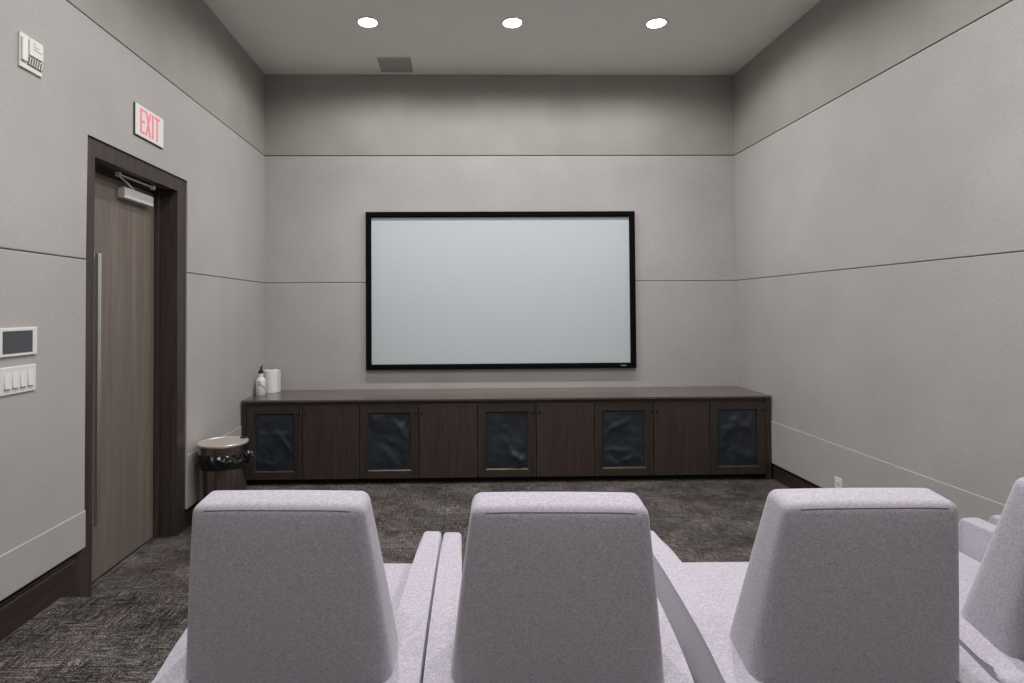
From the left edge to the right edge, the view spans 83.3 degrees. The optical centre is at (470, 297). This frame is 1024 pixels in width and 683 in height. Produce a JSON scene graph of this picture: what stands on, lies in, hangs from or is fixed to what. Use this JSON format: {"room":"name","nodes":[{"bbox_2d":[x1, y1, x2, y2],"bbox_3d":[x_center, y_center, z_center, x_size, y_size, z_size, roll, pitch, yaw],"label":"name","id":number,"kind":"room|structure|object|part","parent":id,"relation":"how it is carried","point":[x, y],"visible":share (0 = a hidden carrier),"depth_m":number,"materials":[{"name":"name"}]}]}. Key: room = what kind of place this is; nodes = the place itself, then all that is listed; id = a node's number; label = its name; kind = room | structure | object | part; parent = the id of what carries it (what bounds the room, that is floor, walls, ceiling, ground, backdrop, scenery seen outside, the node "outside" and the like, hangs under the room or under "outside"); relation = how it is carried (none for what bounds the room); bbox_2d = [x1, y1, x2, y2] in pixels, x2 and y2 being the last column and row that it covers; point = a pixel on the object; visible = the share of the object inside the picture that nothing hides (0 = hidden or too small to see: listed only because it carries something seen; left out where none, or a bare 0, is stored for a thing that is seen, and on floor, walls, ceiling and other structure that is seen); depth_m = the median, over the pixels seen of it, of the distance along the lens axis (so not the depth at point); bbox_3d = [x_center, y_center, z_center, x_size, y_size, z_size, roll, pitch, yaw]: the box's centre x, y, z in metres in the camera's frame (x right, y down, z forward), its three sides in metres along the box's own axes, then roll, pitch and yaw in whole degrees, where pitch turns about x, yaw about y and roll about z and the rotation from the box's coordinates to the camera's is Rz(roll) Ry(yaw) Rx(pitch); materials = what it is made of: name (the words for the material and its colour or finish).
{"room":"screening room","nodes":[
{"label":"screening room","id":0,"kind":"room"},
{"bbox_2d":[0,0,264,600],"bbox_3d":[-2.126,-0.326,1.688,0.197,4.143,8.644,0,-1,-1],"label":"wall","id":1,"kind":"structure","parent":0,"point":[175,59],"depth_m":3.08,"materials":[{"name":"grey paint"}]},
{"bbox_2d":[0,364,35,396],"bbox_3d":[-2.040,0.368,2.584,0.015,0.122,0.206,0,-1,-1],"label":"light switch","id":2,"kind":"object","parent":1,"relation":"attached to","point":[16,379],"visible":1,"depth_m":2.58,"materials":[{"name":"white plastic"}]},
{"bbox_2d":[0,327,36,357],"bbox_3d":[-2.044,0.199,2.589,0.010,0.128,0.238,0,-1,-1],"label":"panel","id":3,"kind":"object","parent":1,"relation":"attached to","point":[21,341],"visible":1,"depth_m":2.59,"materials":[{"name":"white plastic"}]},
{"bbox_2d":[18,31,42,77],"bbox_3d":[-2.047,-1.134,2.680,0.022,0.160,0.144,0,-1,-1],"label":"fire alarm","id":4,"kind":"object","parent":1,"relation":"attached to","point":[30,52],"visible":1,"depth_m":2.66,"materials":[{"name":"white plastic"}]},
{"bbox_2d":[27,56,42,71],"bbox_3d":[-2.045,-1.098,2.698,0.007,0.040,0.092,0,-1,-1],"label":"grille","id":5,"kind":"object","parent":4,"relation":"attached to","point":[34,63],"depth_m":2.69,"materials":[{"name":"white plastic"}]},
{"bbox_3d":[-2.009,1.174,0.197,0.037,0.196,5.714,0,-1,-1],"label":"fabric panel","id":6,"kind":"part","parent":1,"relation":"part of","materials":[{"name":"grey fabric"}]},
{"bbox_3d":[-2.017,0.409,0.211,0.030,1.334,5.714,0,-1,-1],"label":"fabric panel","id":7,"kind":"part","parent":1,"relation":"part of","materials":[{"name":"grey fabric"}]},
{"bbox_2d":[0,501,198,640],"bbox_3d":[-2.040,1.482,1.606,0.022,0.322,8.544,0,-1,-1],"label":"baseboard","id":8,"kind":"structure","parent":1,"relation":"attached to","point":[29,601],"depth_m":2.73,"materials":[{"name":"brown wood"}]},
{"bbox_2d":[73,135,185,596],"bbox_3d":[-2.218,0.401,3.618,0.278,2.562,1.212,0,-1,-1],"label":"door","id":9,"kind":"structure","parent":1,"relation":"in","point":[135,259],"depth_m":3.76,"materials":[{"name":"brown wood"}]},
{"bbox_3d":[-2.184,0.528,3.322,0.074,1.573,0.028,0,-1,-1],"label":"pull handle","id":10,"kind":"part","parent":9,"relation":"part of","materials":[{"name":"metal"}]},
{"bbox_3d":[-2.189,-0.727,3.664,0.013,0.057,0.224,0,-1,-9],"label":"closer arm","id":11,"kind":"part","parent":9,"relation":"part of","materials":[{"name":"silver metal"}]},
{"bbox_3d":[-2.052,-0.890,1.661,0.030,1.310,8.564,0,-1,-1],"label":"fabric panel","id":12,"kind":"part","parent":1,"relation":"part of","materials":[{"name":"grey fabric"}]},
{"bbox_2d":[133,102,162,148],"bbox_3d":[-2.069,-1.105,3.700,0.017,0.202,0.336,0,-1,-1],"label":"exit sign","id":13,"kind":"object","parent":1,"relation":"attached to","point":[148,126],"visible":1,"depth_m":3.67,"materials":[{"name":"white plastic"}]},
{"bbox_3d":[-2.100,1.363,5.047,0.037,0.391,1.706,0,-1,-1],"label":"fabric panel","id":14,"kind":"part","parent":1,"relation":"part of","materials":[{"name":"grey fabric"}]},
{"bbox_3d":[-2.109,0.501,5.063,0.030,1.334,1.706,0,-1,-1],"label":"fabric panel","id":15,"kind":"part","parent":1,"relation":"part of","materials":[{"name":"grey fabric"}]},
{"bbox_2d":[0,474,789,682],"bbox_3d":[0.323,1.608,1.698,5.292,0.285,8.644,0,-1,-1],"label":"floor","id":16,"kind":"structure","parent":0,"point":[136,613],"depth_m":3.71,"materials":[{"name":"carpet"}]},
{"bbox_2d":[195,436,254,502],"bbox_3d":[-1.866,1.385,4.333,0.384,0.617,0.384,0,-1,-38],"label":"waste bin","id":17,"kind":"object","parent":16,"relation":"on","point":[222,462],"visible":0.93,"depth_m":4.20,"materials":[{"name":"metal"}]},
{"bbox_3d":[-1.869,1.119,4.340,0.360,0.070,0.360,0,-1,-1],"label":"lid","id":18,"kind":"part","parent":17,"relation":"part of","materials":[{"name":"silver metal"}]},
{"bbox_2d":[151,490,441,682],"bbox_3d":[-0.458,0.985,1.786,0.676,0.972,0.866,0,-1,1],"label":"armchair","id":19,"kind":"object","parent":16,"relation":"on","point":[286,586],"visible":0.99,"depth_m":1.42,"materials":[{"name":"fabric"}]},
{"bbox_3d":[-0.748,1.141,1.788,0.094,0.516,0.861,0,-1,1],"label":"armrest","id":20,"kind":"part","parent":19,"relation":"part of","materials":[{"name":"fabric"}]},
{"bbox_3d":[-0.454,1.090,1.908,0.516,0.167,0.618,0,-1,1],"label":"seat","id":21,"kind":"part","parent":19,"relation":"part of","materials":[{"name":"fabric"}]},
{"bbox_3d":[-0.166,1.137,1.774,0.094,0.516,0.861,0,-1,1],"label":"armrest","id":22,"kind":"part","parent":19,"relation":"part of","materials":[{"name":"fabric"}]},
{"bbox_2d":[242,402,360,483],"bbox_3d":[-1.551,1.337,5.541,1.068,0.754,0.676,0,-1,-1],"label":"media cabinet","id":23,"kind":"object","parent":16,"relation":"on","point":[291,442],"visible":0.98,"depth_m":5.23,"materials":[{"name":"brown wood"}]},
{"bbox_3d":[-2.061,1.335,5.231,0.037,0.754,0.012,0,-1,-1],"label":"panel","id":24,"kind":"part","parent":23,"relation":"part of","materials":[{"name":"brown wood"}]},
{"bbox_3d":[-1.784,1.321,5.231,0.503,0.667,0.021,0,-1,-1],"label":"door","id":25,"kind":"part","parent":23,"relation":"part of","materials":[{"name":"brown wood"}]},
{"bbox_3d":[-1.784,1.321,5.231,0.348,0.512,0.019,0,-1,-1],"label":"cloth panel","id":26,"kind":"part","parent":23,"relation":"part of","materials":[{"name":"black fabric"}]},
{"bbox_3d":[-1.270,1.318,5.241,0.513,0.667,0.021,0,-1,-1],"label":"door","id":27,"kind":"part","parent":23,"relation":"part of","materials":[{"name":"brown wood"}]},
{"bbox_2d":[241,386,770,402],"bbox_3d":[0.345,0.936,5.595,4.868,0.020,0.668,0,-1,-1],"label":"countertop","id":28,"kind":"structure","parent":23,"relation":"on","point":[692,392],"depth_m":5.49,"materials":[{"name":"brown wood"}]},
{"bbox_2d":[256,365,265,395],"bbox_3d":[-2.031,0.796,5.567,0.093,0.290,0.096,0,-1,-24],"label":"pump bottle","id":29,"kind":"object","parent":28,"relation":"on","point":[260,381],"visible":1,"depth_m":5.54,"materials":[{"name":"white plastic"}]},
{"bbox_2d":[264,369,280,392],"bbox_3d":[-1.991,0.833,5.748,0.152,0.222,0.151,0,-1,-1],"label":"paper towel roll","id":30,"kind":"object","parent":28,"relation":"on","point":[272,376],"visible":0.94,"depth_m":5.69,"materials":[{"name":"white paper"}]},
{"bbox_2d":[360,401,477,482],"bbox_3d":[-0.478,1.331,5.562,1.075,0.754,0.676,0,-1,-1],"label":"media cabinet","id":31,"kind":"object","parent":16,"relation":"on","point":[401,441],"visible":1,"depth_m":5.25,"materials":[{"name":"brown wood"}]},
{"bbox_3d":[-0.741,1.315,5.251,0.534,0.667,0.021,0,-1,-1],"label":"door","id":32,"kind":"part","parent":31,"relation":"part of","materials":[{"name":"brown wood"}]},
{"bbox_3d":[-0.741,1.315,5.250,0.379,0.512,0.022,0,-1,-1],"label":"cloth panel","id":33,"kind":"part","parent":31,"relation":"part of","materials":[{"name":"black fabric"}]},
{"bbox_3d":[-0.202,1.312,5.262,0.531,0.667,0.021,0,-1,-1],"label":"door","id":34,"kind":"part","parent":31,"relation":"part of","materials":[{"name":"brown wood"}]},
{"bbox_2d":[477,400,594,480],"bbox_3d":[0.598,1.325,5.582,1.074,0.754,0.676,0,-1,-1],"label":"media cabinet","id":35,"kind":"object","parent":16,"relation":"on","point":[518,440],"visible":1,"depth_m":5.27,"materials":[{"name":"brown wood"}]},
{"bbox_3d":[0.336,1.309,5.266,0.378,0.512,0.030,0,-1,-1],"label":"cloth panel","id":36,"kind":"part","parent":35,"relation":"part of","materials":[{"name":"black fabric"}]},
{"bbox_3d":[0.336,1.309,5.272,0.533,0.667,0.021,0,-1,-1],"label":"door","id":37,"kind":"part","parent":35,"relation":"part of","materials":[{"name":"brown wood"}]},
{"bbox_3d":[0.873,1.306,5.282,0.531,0.667,0.021,0,-1,-1],"label":"door","id":38,"kind":"part","parent":35,"relation":"part of","materials":[{"name":"brown wood"}]},
{"bbox_2d":[423,492,693,682],"bbox_3d":[0.227,0.981,1.759,0.676,0.972,0.866,0,-1,1],"label":"armchair","id":39,"kind":"object","parent":16,"relation":"on","point":[552,587],"visible":1,"depth_m":1.39,"materials":[{"name":"fabric"}]},
{"bbox_3d":[-0.063,1.136,1.761,0.094,0.516,0.861,0,-1,1],"label":"armrest","id":40,"kind":"part","parent":39,"relation":"part of","materials":[{"name":"fabric"}]},
{"bbox_3d":[0.519,1.132,1.747,0.094,0.516,0.861,0,-1,1],"label":"armrest","id":41,"kind":"part","parent":39,"relation":"part of","materials":[{"name":"fabric"}]},
{"bbox_2d":[593,398,709,479],"bbox_3d":[1.671,1.318,5.603,1.068,0.754,0.676,0,-1,-1],"label":"media cabinet","id":42,"kind":"object","parent":16,"relation":"on","point":[634,438],"visible":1,"depth_m":5.29,"materials":[{"name":"brown wood"}]},
{"bbox_3d":[1.416,1.302,5.293,0.542,0.667,0.021,0,-1,-1],"label":"door","id":43,"kind":"part","parent":42,"relation":"part of","materials":[{"name":"brown wood"}]},
{"bbox_3d":[1.416,1.302,5.293,0.387,0.512,0.017,0,-1,-1],"label":"cloth panel","id":44,"kind":"part","parent":42,"relation":"part of","materials":[{"name":"black fabric"}]},
{"bbox_3d":[1.951,1.299,5.303,0.516,0.667,0.021,0,-1,-1],"label":"door","id":45,"kind":"part","parent":42,"relation":"part of","materials":[{"name":"brown wood"}]},
{"bbox_2d":[707,398,771,479],"bbox_3d":[2.494,1.313,5.618,0.574,0.754,0.676,0,-1,-1],"label":"media cabinet","id":46,"kind":"object","parent":16,"relation":"on","point":[739,428],"visible":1,"depth_m":5.31,"materials":[{"name":"brown wood"}]},
{"bbox_3d":[2.474,1.296,5.311,0.363,0.512,0.023,0,-1,-1],"label":"cloth panel","id":47,"kind":"part","parent":46,"relation":"part of","materials":[{"name":"black fabric"}]},
{"bbox_3d":[2.762,1.306,5.344,0.046,0.754,0.052,0,-1,-1],"label":"panel","id":48,"kind":"part","parent":46,"relation":"part of","materials":[{"name":"brown wood"}]},
{"bbox_2d":[651,488,998,682],"bbox_3d":[0.973,0.976,1.775,0.676,0.972,0.866,0,-1,0],"label":"armchair","id":49,"kind":"object","parent":16,"relation":"on","point":[836,585],"visible":0.95,"depth_m":1.42,"materials":[{"name":"fabric"}]},
{"bbox_3d":[0.682,1.131,1.768,0.094,0.516,0.861,0,-1,0],"label":"armrest","id":50,"kind":"part","parent":49,"relation":"part of","materials":[{"name":"fabric"}]},
{"bbox_3d":[0.972,1.081,1.898,0.516,0.167,0.618,0,-1,0],"label":"seat","id":51,"kind":"part","parent":49,"relation":"part of","materials":[{"name":"fabric"}]},
{"bbox_3d":[0.973,0.791,1.512,0.563,0.612,0.275,0,-1,0],"label":"backrest","id":52,"kind":"part","parent":49,"relation":"part of","materials":[{"name":"fabric"}]},
{"bbox_3d":[1.264,1.128,1.772,0.094,0.516,0.861,0,-1,0],"label":"armrest","id":53,"kind":"part","parent":49,"relation":"part of","materials":[{"name":"fabric"}]},
{"bbox_2d":[958,477,1023,682],"bbox_3d":[1.693,0.974,1.872,0.706,0.972,0.866,0,-1,-2],"label":"armchair","id":54,"kind":"object","parent":16,"relation":"on","point":[991,556],"visible":0.34,"depth_m":1.56,"materials":[{"name":"fabric"}]},
{"bbox_3d":[1.689,1.078,1.994,0.539,0.167,0.618,0,-1,-2],"label":"seat","id":55,"kind":"part","parent":54,"relation":"part of","materials":[{"name":"fabric"}]},
{"bbox_3d":[1.998,1.125,1.878,0.098,0.516,0.861,0,-1,-2],"label":"armrest","id":56,"kind":"part","parent":54,"relation":"part of","materials":[{"name":"fabric"}]},
{"bbox_3d":[1.390,1.129,1.856,0.098,0.516,0.861,0,-1,-2],"label":"armrest","id":57,"kind":"part","parent":54,"relation":"part of","materials":[{"name":"fabric"}]},
{"bbox_2d":[987,515,1000,525],"bbox_3d":[2.471,0.970,1.932,0.676,0.972,0.866,0,-1,-4],"label":"armchair","id":58,"kind":"object","parent":16,"relation":"on","point":[994,519],"visible":0.09,"depth_m":2.31,"materials":[{"name":"fabric"}]},
{"bbox_2d":[264,74,737,389],"bbox_3d":[0.330,-0.261,6.007,4.952,4.143,0.100,0,-1,-1],"label":"wall","id":59,"kind":"structure","parent":0,"point":[339,149],"depth_m":5.98,"materials":[{"name":"grey paint"}]},
{"bbox_3d":[0.327,-0.824,5.983,4.932,1.310,0.030,0,-1,-1],"label":"fabric panel","id":60,"kind":"part","parent":59,"relation":"part of","materials":[{"name":"grey fabric"}]},
{"bbox_2d":[366,211,636,369],"bbox_3d":[0.318,-0.079,5.927,2.780,1.622,0.049,0,-1,-1],"label":"projection screen","id":61,"kind":"object","parent":59,"relation":"attached to","point":[506,289],"visible":1,"depth_m":5.93,"materials":[{"name":"white fabric"}]},
{"bbox_3d":[0.335,0.501,5.958,4.932,1.331,0.030,0,-1,-1],"label":"fabric panel","id":62,"kind":"part","parent":59,"relation":"part of","materials":[{"name":"grey fabric"}]},
{"bbox_2d":[203,0,819,74],"bbox_3d":[0.299,-2.463,1.725,5.292,0.100,8.744,0,-1,-1],"label":"ceiling","id":63,"kind":"structure","parent":0,"point":[442,37],"depth_m":5.10,"materials":[{"name":"paint"}]},
{"bbox_2d":[356,16,378,27],"bbox_3d":[-0.872,-2.337,4.885,0.196,0.016,0.196,0,-1,-1],"label":"recessed light","id":64,"kind":"object","parent":63,"relation":"in","point":[365,21],"visible":1,"depth_m":4.86,"materials":[{"name":"white plastic"}]},
{"bbox_2d":[374,56,415,73],"bbox_3d":[-0.749,-2.327,5.737,0.370,0.008,0.400,0,-1,-1],"label":"ceiling vent","id":65,"kind":"object","parent":63,"relation":"in","point":[385,64],"visible":1,"depth_m":5.74,"materials":[{"name":"metal"}]},
{"bbox_2d":[501,17,523,28],"bbox_3d":[0.359,-2.345,4.908,0.196,0.016,0.196,0,-1,-1],"label":"recessed light","id":66,"kind":"object","parent":63,"relation":"in","point":[510,22],"visible":1,"depth_m":4.89,"materials":[{"name":"white"}]},
{"bbox_2d":[644,17,667,28],"bbox_3d":[1.598,-2.352,4.932,0.196,0.016,0.196,0,-1,-1],"label":"recessed light","id":67,"kind":"object","parent":63,"relation":"in","point":[655,23],"visible":1,"depth_m":4.91,"materials":[{"name":"white"}]},
{"bbox_2d":[733,0,1023,523],"bbox_3d":[2.903,-0.356,1.785,0.107,4.143,8.644,0,-1,-1],"label":"wall","id":68,"kind":"structure","parent":0,"point":[879,144],"depth_m":3.86,"materials":[{"name":"grey paint"}]},
{"bbox_2d":[771,463,820,488],"bbox_3d":[2.887,1.453,1.700,0.022,0.322,8.544,0,-1,-1],"label":"baseboard","id":69,"kind":"structure","parent":68,"relation":"attached to","point":[789,480],"depth_m":5.07,"materials":[{"name":"brown wood"}]},
{"bbox_2d":[835,476,841,487],"bbox_3d":[2.808,1.433,4.380,0.010,0.120,0.082,0,-1,-1],"label":"wall outlet","id":70,"kind":"object","parent":68,"relation":"attached to","point":[838,482],"visible":0.58,"depth_m":4.37,"materials":[{"name":"white plastic"}]},
{"bbox_3d":[2.869,-0.919,1.755,0.030,1.310,8.564,0,-1,-1],"label":"fabric panel","id":71,"kind":"part","parent":68,"relation":"part of","materials":[{"name":"grey fabric"}]},
{"bbox_3d":[2.877,0.407,1.730,0.030,1.334,8.564,0,-1,-1],"label":"fabric panel","id":72,"kind":"part","parent":68,"relation":"part of","materials":[{"name":"grey fabric"}]},
{"bbox_3d":[2.879,1.269,1.713,0.037,0.391,8.564,0,-1,-1],"label":"fabric panel","id":73,"kind":"part","parent":68,"relation":"part of","materials":[{"name":"grey fabric"}]}
]}

